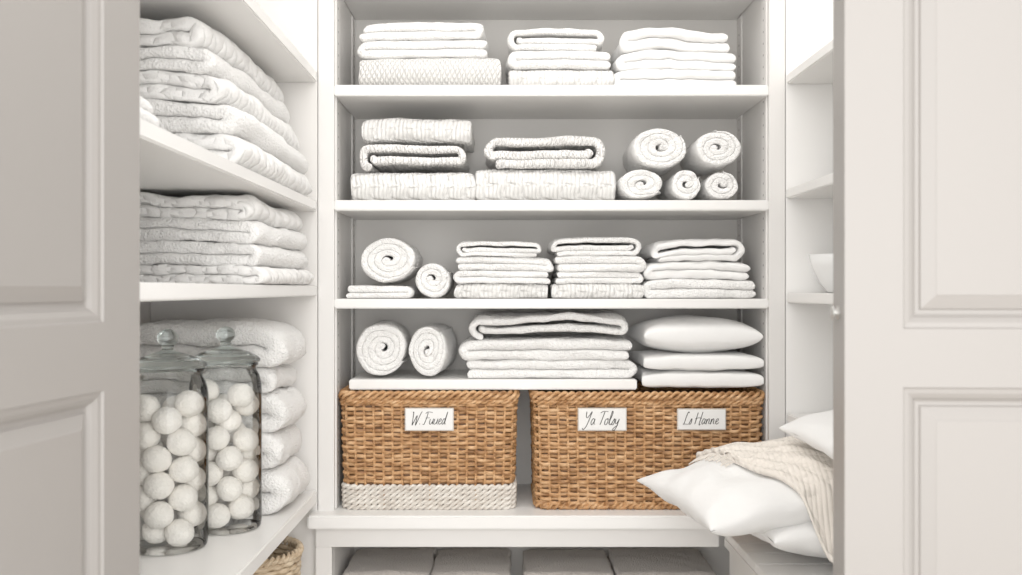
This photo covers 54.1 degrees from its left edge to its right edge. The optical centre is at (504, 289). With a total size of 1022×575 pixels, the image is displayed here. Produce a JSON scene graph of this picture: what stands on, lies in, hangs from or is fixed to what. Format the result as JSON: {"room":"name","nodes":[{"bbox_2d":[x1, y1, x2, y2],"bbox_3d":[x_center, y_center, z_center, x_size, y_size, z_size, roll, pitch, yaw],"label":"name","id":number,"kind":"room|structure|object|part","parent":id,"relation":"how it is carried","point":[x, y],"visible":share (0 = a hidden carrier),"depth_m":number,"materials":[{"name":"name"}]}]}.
{"room":"linen closet","nodes":[
{"label":"linen closet","id":0,"kind":"room"},
{"bbox_2d":[140,301,149,323],"bbox_3d":[-0.985,-0.100,2.220,0.050,2.400,1.760,0,0,0],"label":"wall","id":1,"kind":"structure","parent":0,"point":[144,305],"depth_m":2.66,"materials":[{"name":"paint"}]},
{"bbox_2d":[140,0,316,574],"bbox_3d":[-0.733,-0.007,2.040,0.451,1.165,1.316,0,0,0],"label":"shelving","id":2,"kind":"object","parent":1,"relation":"attached to","point":[170,164],"visible":0.48,"depth_m":2.03,"materials":[{"name":"paint"}]},
{"bbox_2d":[140,97,160,126],"bbox_3d":[-0.658,-0.265,1.448,0.286,0.048,0.110,0,0,0],"label":"washcloths","id":3,"kind":"object","parent":2,"relation":"on","point":[146,109],"visible":0.1,"depth_m":1.46,"materials":[{"name":"white fabric"}]},
{"bbox_2d":[140,329,208,555],"bbox_3d":[-0.708,0.310,2.100,0.164,0.456,0.164,0,0,0],"label":"jar","id":4,"kind":"object","parent":2,"relation":"on","point":[182,417],"visible":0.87,"depth_m":2.06,"materials":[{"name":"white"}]},
{"bbox_3d":[-0.708,0.125,2.100,0.159,0.086,0.159,0,0,0],"label":"lid","id":5,"kind":"part","parent":4,"relation":"part of","materials":[{"name":"clear glass"}]},
{"bbox_2d":[140,317,309,513],"bbox_3d":[-0.723,0.303,2.517,0.425,0.471,0.285,0,0,0],"label":"folded towels","id":6,"kind":"object","parent":2,"relation":"on","point":[278,345],"visible":0.4,"depth_m":2.39,"materials":[{"name":"white fabric"}]},
{"bbox_2d":[140,364,297,394],"bbox_3d":[-0.738,0.216,2.517,0.383,0.082,0.272,0,0,0],"label":"duvet","id":7,"kind":"object","parent":6,"relation":"on","point":[276,379],"depth_m":2.39,"materials":[{"name":"white fabric"}]},
{"bbox_2d":[140,317,305,368],"bbox_3d":[-0.727,0.131,2.514,0.416,0.128,0.272,0,0,0],"label":"duvet","id":8,"kind":"object","parent":6,"relation":"on","point":[278,345],"depth_m":2.39,"materials":[{"name":"white fabric"}]},
{"bbox_2d":[140,386,306,432],"bbox_3d":[-0.722,0.294,2.521,0.411,0.107,0.275,0,0,0],"label":"duvet","id":9,"kind":"object","parent":6,"relation":"on","point":[282,406],"depth_m":2.40,"materials":[{"name":"white fabric"}]},
{"bbox_2d":[164,423,300,467],"bbox_3d":[-0.728,0.386,2.517,0.394,0.101,0.283,0,0,0],"label":"duvet","id":10,"kind":"object","parent":6,"relation":"on","point":[280,441],"depth_m":2.40,"materials":[{"name":"white fabric"}]},
{"bbox_2d":[164,456,309,513],"bbox_3d":[-0.722,0.483,2.518,0.422,0.112,0.276,0,0,0],"label":"duvet","id":11,"kind":"object","parent":6,"relation":"on","point":[283,480],"depth_m":2.40,"materials":[{"name":"white fabric"}]},
{"bbox_2d":[140,16,310,195],"bbox_3d":[-0.716,-0.400,2.278,0.438,0.317,0.736,0,0,0],"label":"stack","id":12,"kind":"object","parent":2,"relation":"on","point":[203,90],"visible":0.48,"depth_m":1.93,"materials":[{"name":"white fabric"}]},
{"bbox_2d":[140,16,283,102],"bbox_3d":[-0.749,-0.508,2.270,0.354,0.100,0.713,0,0,0],"label":"quilt","id":13,"kind":"object","parent":12,"relation":"on","point":[176,37],"depth_m":1.93,"materials":[{"name":"white fabric"}]},
{"bbox_2d":[140,45,290,124],"bbox_3d":[-0.742,-0.451,2.270,0.371,0.076,0.716,0,0,0],"label":"quilt","id":14,"kind":"object","parent":12,"relation":"on","point":[159,64],"depth_m":1.93,"materials":[{"name":"white fabric"}]},
{"bbox_2d":[140,70,297,148],"bbox_3d":[-0.732,-0.398,2.280,0.390,0.079,0.730,0,0,0],"label":"quilt","id":15,"kind":"object","parent":12,"relation":"on","point":[165,90],"depth_m":1.93,"materials":[{"name":"white fabric"}]},
{"bbox_2d":[145,99,308,173],"bbox_3d":[-0.722,-0.338,2.280,0.424,0.078,0.725,0,0,0],"label":"quilt","id":16,"kind":"object","parent":12,"relation":"on","point":[192,120],"depth_m":1.94,"materials":[{"name":"white fabric"}]},
{"bbox_2d":[175,133,310,195],"bbox_3d":[-0.717,-0.277,2.275,0.433,0.071,0.709,0,0,0],"label":"quilt","id":17,"kind":"object","parent":12,"relation":"on","point":[254,152],"depth_m":2.10,"materials":[{"name":"white fabric"}]},
{"bbox_2d":[189,327,261,534],"bbox_3d":[-0.634,0.311,2.270,0.160,0.455,0.160,0,0,0],"label":"jar","id":18,"kind":"object","parent":2,"relation":"on","point":[235,471],"visible":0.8,"depth_m":2.23,"materials":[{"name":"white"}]},
{"bbox_3d":[-0.634,0.126,2.270,0.155,0.085,0.155,0,0,0],"label":"lid","id":19,"kind":"part","parent":18,"relation":"part of","materials":[{"name":"clear glass"}]},
{"bbox_2d":[140,192,314,284],"bbox_3d":[-0.717,-0.113,2.369,0.437,0.201,0.550,0,0,0],"label":"stack","id":20,"kind":"object","parent":2,"relation":"on","point":[237,238],"visible":0.72,"depth_m":2.11,"materials":[{"name":"white fabric"}]},
{"bbox_2d":[140,192,302,231],"bbox_3d":[-0.726,-0.178,2.370,0.397,0.070,0.548,0,0,0],"label":"quilt","id":21,"kind":"object","parent":20,"relation":"on","point":[238,211],"depth_m":2.11,"materials":[{"name":"white fabric"}]},
{"bbox_2d":[140,217,306,249],"bbox_3d":[-0.723,-0.128,2.369,0.415,0.065,0.548,0,0,0],"label":"quilt","id":22,"kind":"object","parent":20,"relation":"on","point":[156,233],"depth_m":2.11,"materials":[{"name":"white fabric"}]},
{"bbox_2d":[140,240,306,269],"bbox_3d":[-0.722,-0.079,2.364,0.425,0.061,0.528,0,0,0],"label":"quilt","id":23,"kind":"object","parent":20,"relation":"on","point":[154,254],"depth_m":2.11,"materials":[{"name":"white fabric"}]},
{"bbox_2d":[140,264,314,284],"bbox_3d":[-0.711,-0.035,2.365,0.426,0.046,0.540,0,0,0],"label":"quilt","id":24,"kind":"object","parent":20,"relation":"on","point":[252,274],"depth_m":2.10,"materials":[{"name":"white fabric"}]},
{"bbox_3d":[-0.733,0.557,2.040,0.451,0.035,1.316,0,0,0],"label":"shelf","id":25,"kind":"part","parent":2,"relation":"part of","materials":[{"name":"paint"}]},
{"bbox_3d":[-0.733,0.003,2.040,0.451,0.027,1.316,0,0,0],"label":"shelf","id":26,"kind":"part","parent":2,"relation":"part of","materials":[{"name":"paint"}]},
{"bbox_3d":[-0.733,-0.227,2.040,0.451,0.027,1.316,0,0,0],"label":"shelf","id":27,"kind":"part","parent":2,"relation":"part of","materials":[{"name":"paint"}]},
{"bbox_3d":[-0.733,-0.575,2.040,0.451,0.030,1.316,0,0,0],"label":"shelf","id":28,"kind":"part","parent":2,"relation":"part of","materials":[{"name":"paint"}]},
{"bbox_2d":[150,0,832,574],"bbox_3d":[0.105,-0.080,2.716,2.126,2.360,0.028,0,0,0],"label":"wall","id":29,"kind":"structure","parent":0,"point":[808,23],"depth_m":2.70,"materials":[{"name":"paint"}]},
{"bbox_3d":[0.100,1.125,0.850,4.600,0.050,4.700,0,0,0],"label":"floor","id":30,"kind":"structure","parent":0,"visible":0},
{"bbox_2d":[253,536,303,574],"bbox_3d":[-0.655,0.875,2.540,0.283,0.448,0.283,0,0,11],"label":"laundry basket","id":31,"kind":"object","parent":30,"relation":"on","point":[289,562],"visible":0.43,"depth_m":2.49,"materials":[{"name":"beige wicker"}]},
{"bbox_2d":[307,0,784,574],"bbox_3d":[0.117,-0.080,2.864,1.279,2.360,0.452,0,0,0],"label":"built-in shelving unit","id":32,"kind":"object","parent":30,"relation":"on","point":[752,110],"visible":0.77,"depth_m":2.80,"materials":[{"name":"paint"}]},
{"bbox_3d":[-0.483,0.892,2.683,0.043,0.415,0.035,0,0,0],"label":"bench post","id":33,"kind":"part","parent":32,"relation":"part of","materials":[{"name":"paint"}]},
{"bbox_3d":[-0.483,-0.080,2.895,0.043,2.360,0.390,0,0,0],"label":"panel","id":34,"kind":"part","parent":32,"relation":"part of","materials":[{"name":"paint"}]},
{"bbox_2d":[346,284,421,297],"bbox_3d":[-0.343,0.003,2.883,0.190,0.039,0.286,0,0,0],"label":"folded towel","id":35,"kind":"object","parent":32,"relation":"on","point":[355,291],"visible":1,"depth_m":2.75,"materials":[{"name":"white fabric"}]},
{"bbox_2d":[360,238,421,283],"bbox_3d":[-0.323,-0.082,2.879,0.160,0.127,0.280,0,0,0],"label":"rolled towel","id":36,"kind":"object","parent":35,"relation":"on","point":[394,261],"visible":0.95,"depth_m":2.75,"materials":[{"name":"white fabric"}]},
{"bbox_2d":[342,547,435,574],"bbox_3d":[-0.326,0.834,2.874,0.249,0.129,0.280,0,0,0],"label":"linens","id":37,"kind":"object","parent":32,"relation":"on","point":[379,561],"visible":0.99,"depth_m":2.85,"materials":[{"name":"grey fabric"}]},
{"bbox_2d":[350,118,475,199],"bbox_3d":[-0.253,-0.361,2.881,0.349,0.234,0.292,0,0,0],"label":"folded towels","id":38,"kind":"object","parent":32,"relation":"on","point":[416,159],"visible":0.91,"depth_m":2.75,"materials":[{"name":"white fabric"}]},
{"bbox_2d":[350,172,475,199],"bbox_3d":[-0.254,-0.286,2.877,0.348,0.084,0.284,0,0,0],"label":"blanket","id":39,"kind":"object","parent":38,"relation":"on","point":[368,185],"depth_m":2.74,"materials":[{"name":"white fabric"}]},
{"bbox_2d":[360,144,468,172],"bbox_3d":[-0.257,-0.365,2.883,0.300,0.075,0.288,0,0,0],"label":"blanket","id":40,"kind":"object","parent":38,"relation":"on","point":[374,158],"depth_m":2.75,"materials":[{"name":"white fabric"}]},
{"bbox_2d":[361,118,473,152],"bbox_3d":[-0.243,-0.442,2.878,0.306,0.072,0.269,0,0,0],"label":"blanket","id":41,"kind":"object","parent":38,"relation":"on","point":[385,133],"depth_m":2.75,"materials":[{"name":"white fabric"}]},
{"bbox_2d":[338,385,519,509],"bbox_3d":[-0.208,0.435,2.873,0.501,0.328,0.359,0,0,0],"label":"wicker basket","id":42,"kind":"object","parent":32,"relation":"on","point":[403,449],"visible":0.97,"depth_m":2.71,"materials":[{"name":"brown wicker"}]},
{"bbox_3d":[-0.204,0.349,2.699,0.132,0.062,0.004,0,0,0],"label":"label frame","id":43,"kind":"part","parent":42,"relation":"part of","materials":[{"name":"paper"}]},
{"bbox_2d":[357,22,501,84],"bbox_3d":[-0.209,-0.650,2.874,0.402,0.187,0.310,0,0,0],"label":"folded towels","id":44,"kind":"object","parent":32,"relation":"on","point":[402,53],"visible":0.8,"depth_m":2.74,"materials":[{"name":"white fabric"}]},
{"bbox_2d":[359,22,486,42],"bbox_3d":[-0.227,-0.713,2.884,0.348,0.060,0.289,0,0,0],"label":"blanket","id":45,"kind":"object","parent":44,"relation":"on","point":[402,32],"depth_m":2.75,"materials":[{"name":"white fabric"}]},
{"bbox_2d":[357,40,488,59],"bbox_3d":[-0.227,-0.666,2.885,0.366,0.057,0.285,0,0,0],"label":"blanket","id":46,"kind":"object","parent":44,"relation":"on","point":[370,49],"depth_m":2.75,"materials":[{"name":"white fabric"}]},
{"bbox_2d":[358,58,501,84],"bbox_3d":[-0.205,-0.600,2.872,0.394,0.088,0.304,0,0,0],"label":"blanket","id":47,"kind":"object","parent":44,"relation":"on","point":[372,71],"depth_m":2.73,"materials":[{"name":"white fabric"}]},
{"bbox_2d":[415,264,453,297],"bbox_3d":[-0.199,-0.026,2.872,0.099,0.096,0.278,0,0,0],"label":"rolled towel","id":48,"kind":"object","parent":32,"relation":"on","point":[432,280],"visible":0.98,"depth_m":2.74,"materials":[{"name":"white fabric"}]},
{"bbox_2d":[431,548,510,574],"bbox_3d":[-0.091,0.833,2.870,0.228,0.131,0.286,0,0,0],"label":"linens","id":49,"kind":"object","parent":32,"relation":"on","point":[453,561],"visible":1,"depth_m":2.83,"materials":[{"name":"grey fabric"}]},
{"bbox_2d":[349,370,636,389],"bbox_3d":[-0.033,0.258,2.895,0.783,0.027,0.350,0,0,0],"label":"shelf board","id":50,"kind":"object","parent":32,"relation":"attached to","point":[398,379],"visible":0.66,"depth_m":2.72,"materials":[{"name":"paint"}]},
{"bbox_2d":[356,320,410,375],"bbox_3d":[-0.348,0.164,2.884,0.144,0.150,0.290,0,0,-3],"label":"rolled towel","id":51,"kind":"object","parent":50,"relation":"on","point":[382,347],"visible":1,"depth_m":2.75,"materials":[{"name":"white fabric"}]},
{"bbox_2d":[409,323,457,375],"bbox_3d":[-0.202,0.169,2.876,0.109,0.140,0.290,0,0,4],"label":"rolled towel","id":52,"kind":"object","parent":50,"relation":"on","point":[433,348],"visible":1,"depth_m":2.74,"materials":[{"name":"white fabric"}]},
{"bbox_2d":[459,311,637,377],"bbox_3d":[0.118,0.152,2.881,0.498,0.182,0.295,0,0,0],"label":"folded towels","id":53,"kind":"object","parent":50,"relation":"on","point":[497,355],"visible":1,"depth_m":2.75,"materials":[{"name":"white fabric"}]},
{"bbox_2d":[459,334,632,360],"bbox_3d":[0.112,0.163,2.880,0.485,0.067,0.291,0,0,0],"label":"blanket","id":54,"kind":"object","parent":53,"relation":"on","point":[480,347],"depth_m":2.75,"materials":[{"name":"white fabric"}]},
{"bbox_2d":[469,311,627,339],"bbox_3d":[0.119,0.099,2.883,0.442,0.077,0.290,0,0,0],"label":"blanket","id":55,"kind":"object","parent":53,"relation":"on","point":[498,324],"depth_m":2.75,"materials":[{"name":"white fabric"}]},
{"bbox_2d":[466,359,637,377],"bbox_3d":[0.130,0.216,2.882,0.475,0.054,0.280,0,0,0],"label":"blanket","id":56,"kind":"object","parent":53,"relation":"on","point":[478,368],"depth_m":2.75,"materials":[{"name":"white fabric"}]},
{"bbox_2d":[454,283,547,297],"bbox_3d":[-0.011,0.001,2.890,0.260,0.043,0.282,0,0,0],"label":"towel","id":57,"kind":"object","parent":32,"relation":"on","point":[462,290],"depth_m":2.75,"materials":[{"name":"white fabric"}]},
{"bbox_2d":[453,240,553,297],"bbox_3d":[-0.004,-0.059,2.885,0.285,0.164,0.293,0,0,0],"label":"folded towels","id":58,"kind":"object","parent":32,"relation":"on","point":[487,269],"visible":1,"depth_m":2.75,"materials":[{"name":"white fabric"}]},
{"bbox_2d":[475,136,615,199],"bbox_3d":[0.112,-0.336,2.885,0.395,0.183,0.281,0,0,0],"label":"folded towels","id":59,"kind":"object","parent":32,"relation":"on","point":[566,167],"visible":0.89,"depth_m":2.75,"materials":[{"name":"white fabric"}]},
{"bbox_2d":[484,136,604,170],"bbox_3d":[0.111,-0.381,2.885,0.341,0.092,0.281,0,0,0],"label":"blanket","id":60,"kind":"object","parent":59,"relation":"on","point":[566,153],"depth_m":2.75,"materials":[{"name":"white fabric"}]},
{"bbox_2d":[475,169,615,199],"bbox_3d":[0.112,-0.292,2.886,0.394,0.095,0.277,0,0,0],"label":"blanket","id":61,"kind":"object","parent":59,"relation":"on","point":[491,184],"depth_m":2.76,"materials":[{"name":"white fabric"}]},
{"bbox_3d":[0.126,-0.845,2.889,1.176,0.030,0.371,0,0,0],"label":"shelf","id":62,"kind":"part","parent":32,"relation":"part of","materials":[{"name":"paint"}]},
{"bbox_3d":[0.126,0.037,2.889,1.176,0.026,0.371,0,0,0],"label":"shelf","id":63,"kind":"part","parent":32,"relation":"part of","materials":[{"name":"paint"}]},
{"bbox_3d":[0.126,-0.229,2.889,1.176,0.028,0.371,0,0,0],"label":"shelf","id":64,"kind":"part","parent":32,"relation":"part of","materials":[{"name":"paint"}]},
{"bbox_3d":[0.126,-0.540,2.889,1.176,0.030,0.371,0,0,0],"label":"shelf","id":65,"kind":"part","parent":32,"relation":"part of","materials":[{"name":"paint"}]},
{"bbox_2d":[505,28,613,84],"bbox_3d":[0.151,-0.640,2.881,0.306,0.167,0.286,0,0,0],"label":"folded towels","id":66,"kind":"object","parent":32,"relation":"on","point":[548,56],"visible":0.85,"depth_m":2.75,"materials":[{"name":"white fabric"}]},
{"bbox_2d":[522,549,612,574],"bbox_3d":[0.175,0.833,2.869,0.254,0.131,0.284,0,0,0],"label":"linens","id":67,"kind":"object","parent":32,"relation":"on","point":[535,561],"visible":1,"depth_m":2.83,"materials":[{"name":"grey fabric"}]},
{"bbox_2d":[547,283,643,297],"bbox_3d":[0.255,0.001,2.875,0.258,0.043,0.274,0,0,0],"label":"towel","id":68,"kind":"object","parent":32,"relation":"on","point":[555,290],"depth_m":2.74,"materials":[{"name":"white fabric"}]},
{"bbox_2d":[547,237,646,297],"bbox_3d":[0.257,-0.065,2.878,0.269,0.174,0.283,0,0,0],"label":"folded towels","id":69,"kind":"object","parent":32,"relation":"on","point":[584,267],"visible":1,"depth_m":2.75,"materials":[{"name":"white fabric"}]},
{"bbox_2d":[551,271,643,283],"bbox_3d":[0.261,-0.035,2.880,0.247,0.038,0.277,0,0,0],"label":"towel","id":70,"kind":"object","parent":69,"relation":"on","point":[559,277],"depth_m":2.75,"materials":[{"name":"white fabric"}]},
{"bbox_2d":[615,170,661,199],"bbox_3d":[0.374,-0.290,2.879,0.126,0.082,0.279,0,0,0],"label":"rolled towel","id":71,"kind":"object","parent":32,"relation":"on","point":[636,184],"depth_m":2.75,"materials":[{"name":"white fabric"}]},
{"bbox_2d":[528,381,764,509],"bbox_3d":[0.390,0.435,2.873,0.648,0.324,0.359,0,0,0],"label":"wicker basket","id":72,"kind":"object","parent":32,"relation":"on","point":[590,449],"visible":0.73,"depth_m":2.71,"materials":[{"name":"wicker"}]},
{"bbox_3d":[0.262,0.349,2.699,0.132,0.062,0.004,0,0,0],"label":"label frame","id":73,"kind":"part","parent":72,"relation":"part of","materials":[{"name":"paper"}]},
{"bbox_2d":[626,315,763,387],"bbox_3d":[0.536,0.172,2.865,0.343,0.202,0.331,0,0,0],"label":"pillows","id":74,"kind":"object","parent":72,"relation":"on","point":[694,351],"visible":0.97,"depth_m":2.72,"materials":[{"name":"white fabric"}]},
{"bbox_3d":[0.530,0.349,2.699,0.132,0.058,0.004,0,0,0],"label":"label frame","id":75,"kind":"part","parent":72,"relation":"part of","materials":[{"name":"paper"}]},
{"bbox_2d":[607,547,716,574],"bbox_3d":[0.444,0.834,2.868,0.283,0.129,0.284,0,0,0],"label":"linens","id":76,"kind":"object","parent":32,"relation":"on","point":[623,560],"visible":1,"depth_m":2.85,"materials":[{"name":"grey fabric"}]},
{"bbox_2d":[609,27,736,84],"bbox_3d":[0.464,-0.642,2.885,0.356,0.172,0.293,0,0,0],"label":"folded towels","id":77,"kind":"object","parent":32,"relation":"on","point":[670,55],"visible":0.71,"depth_m":2.75,"materials":[{"name":"white fabric"}]},
{"bbox_2d":[615,129,740,199],"bbox_3d":[0.481,-0.346,2.881,0.342,0.200,0.296,0,0,0],"label":"rolled towels","id":78,"kind":"object","parent":32,"relation":"on","point":[653,153],"visible":0.92,"depth_m":2.75,"materials":[{"name":"white fabric"}]},
{"bbox_2d":[658,170,700,199],"bbox_3d":[0.499,-0.289,2.882,0.085,0.087,0.281,0,0,0],"label":"rolled towel","id":79,"kind":"object","parent":32,"relation":"on","point":[684,185],"depth_m":2.75,"materials":[{"name":"white fabric"}]},
{"bbox_2d":[638,238,756,297],"bbox_3d":[0.535,-0.061,2.882,0.322,0.168,0.295,0,0,0],"label":"folded towels","id":80,"kind":"object","parent":32,"relation":"on","point":[701,267],"visible":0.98,"depth_m":2.75,"materials":[{"name":"white fabric"}]},
{"bbox_2d":[691,171,737,199],"bbox_3d":[0.599,-0.288,2.887,0.096,0.084,0.284,0,0,0],"label":"rolled towel","id":81,"kind":"object","parent":32,"relation":"on","point":[722,185],"depth_m":2.76,"materials":[{"name":"white fabric"}]},
{"bbox_3d":[0.735,-0.080,2.895,0.044,2.360,0.390,0,0,0],"label":"panel","id":82,"kind":"part","parent":32,"relation":"part of","materials":[{"name":"paint"}]},
{"bbox_2d":[724,534,832,574],"bbox_3d":[0.871,0.865,2.063,0.588,0.470,1.227,0,0,0],"label":"bench","id":83,"kind":"object","parent":30,"relation":"on","point":[749,554],"visible":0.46,"depth_m":2.35,"materials":[{"name":"paint"}]},
{"bbox_2d":[637,410,832,562],"bbox_3d":[0.744,0.434,2.315,0.691,0.389,0.622,0,0,-14],"label":"pillows","id":84,"kind":"object","parent":83,"relation":"on","point":[778,492],"visible":0.59,"depth_m":2.24,"materials":[{"name":"white fabric"}]},
{"bbox_2d":[689,436,832,562],"bbox_3d":[0.674,0.478,2.285,0.422,0.236,0.510,0,0,0],"label":"throw blanket","id":85,"kind":"object","parent":84,"relation":"on","point":[778,492],"depth_m":2.22,"materials":[{"name":"beige fabric"}]},
{"bbox_2d":[751,522,826,557],"bbox_3d":[0.800,0.553,2.400,0.500,0.151,0.420,2,0,-8],"label":"pillow","id":86,"kind":"object","parent":84,"relation":"on","point":[803,538],"depth_m":2.19,"materials":[{"name":"white fabric"}]},
{"bbox_2d":[779,410,832,458],"bbox_3d":[0.880,0.310,2.260,0.399,0.106,0.340,-12,10,-10],"label":"pillow","id":87,"kind":"object","parent":84,"relation":"on","point":[815,430],"depth_m":2.31,"materials":[{"name":"white fabric"}]},
{"bbox_3d":[0.599,0.663,2.040,0.043,0.024,1.180,0,0,0],"label":"bench rail","id":88,"kind":"part","parent":83,"relation":"part of","materials":[{"name":"paint"}]},
{"bbox_3d":[-1.358,-0.150,1.363,1.685,2.500,0.030,0,0,0],"label":"wall","id":89,"kind":"structure","parent":0,"visible":0},
{"bbox_2d":[0,0,139,574],"bbox_3d":[-0.536,0.045,1.105,0.040,2.090,0.470,0,0,7],"label":"door leaf","id":90,"kind":"structure","parent":89,"relation":"in","point":[70,69],"depth_m":1.17,"materials":[{"name":"paint"}]},
{"bbox_3d":[1.443,-0.150,1.374,1.915,2.500,0.052,0,0,0],"label":"wall","id":91,"kind":"structure","parent":0,"visible":0},
{"bbox_2d":[833,0,1021,574],"bbox_3d":[0.679,0.045,1.302,0.480,2.090,0.054,0,0,3],"label":"door leaf","id":92,"kind":"structure","parent":91,"relation":"in","point":[927,94],"depth_m":1.29,"materials":[{"name":"paint"}]},
{"bbox_2d":[830,306,839,318],"bbox_3d":[0.434,0.030,1.318,0.009,0.018,0.018,0,0,3],"label":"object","id":93,"kind":"structure","parent":92,"relation":"attached to","point":[834,312],"depth_m":1.31,"materials":[{"name":"silver metal"}]},
{"bbox_3d":[1.195,-0.100,2.220,0.050,2.400,1.760,0,0,0],"label":"wall","id":94,"kind":"structure","parent":0,"visible":0},
{"bbox_2d":[787,40,832,421],"bbox_3d":[0.964,-0.113,2.074,0.409,0.938,1.248,0,0,0],"label":"shelving","id":95,"kind":"object","parent":94,"relation":"attached to","point":[818,68],"visible":0.21,"depth_m":2.54,"materials":[{"name":"paint"}]},
{"bbox_3d":[0.964,0.344,2.569,0.409,0.024,0.258,0,0,0],"label":"shelf","id":96,"kind":"part","parent":95,"relation":"part of","materials":[{"name":"paint"}]},
{"bbox_3d":[0.964,0.021,2.074,0.409,0.026,1.248,0,0,0],"label":"shelf","id":97,"kind":"part","parent":95,"relation":"part of","materials":[{"name":"paint"}]},
{"bbox_3d":[0.964,-0.259,2.074,0.409,0.026,1.248,0,0,0],"label":"shelf","id":98,"kind":"part","parent":95,"relation":"part of","materials":[{"name":"paint"}]},
{"bbox_3d":[0.964,-0.569,2.074,0.409,0.026,1.248,0,0,0],"label":"shelf","id":99,"kind":"part","parent":95,"relation":"part of","materials":[{"name":"paint"}]},
{"bbox_2d":[809,253,832,292],"bbox_3d":[0.878,-0.043,2.600,0.170,0.100,0.170,0,0,0],"label":"ceramic bowl","id":100,"kind":"object","parent":95,"relation":"on","point":[822,264],"visible":0.25,"depth_m":2.57,"materials":[{"name":"white ceramic"}]}
]}

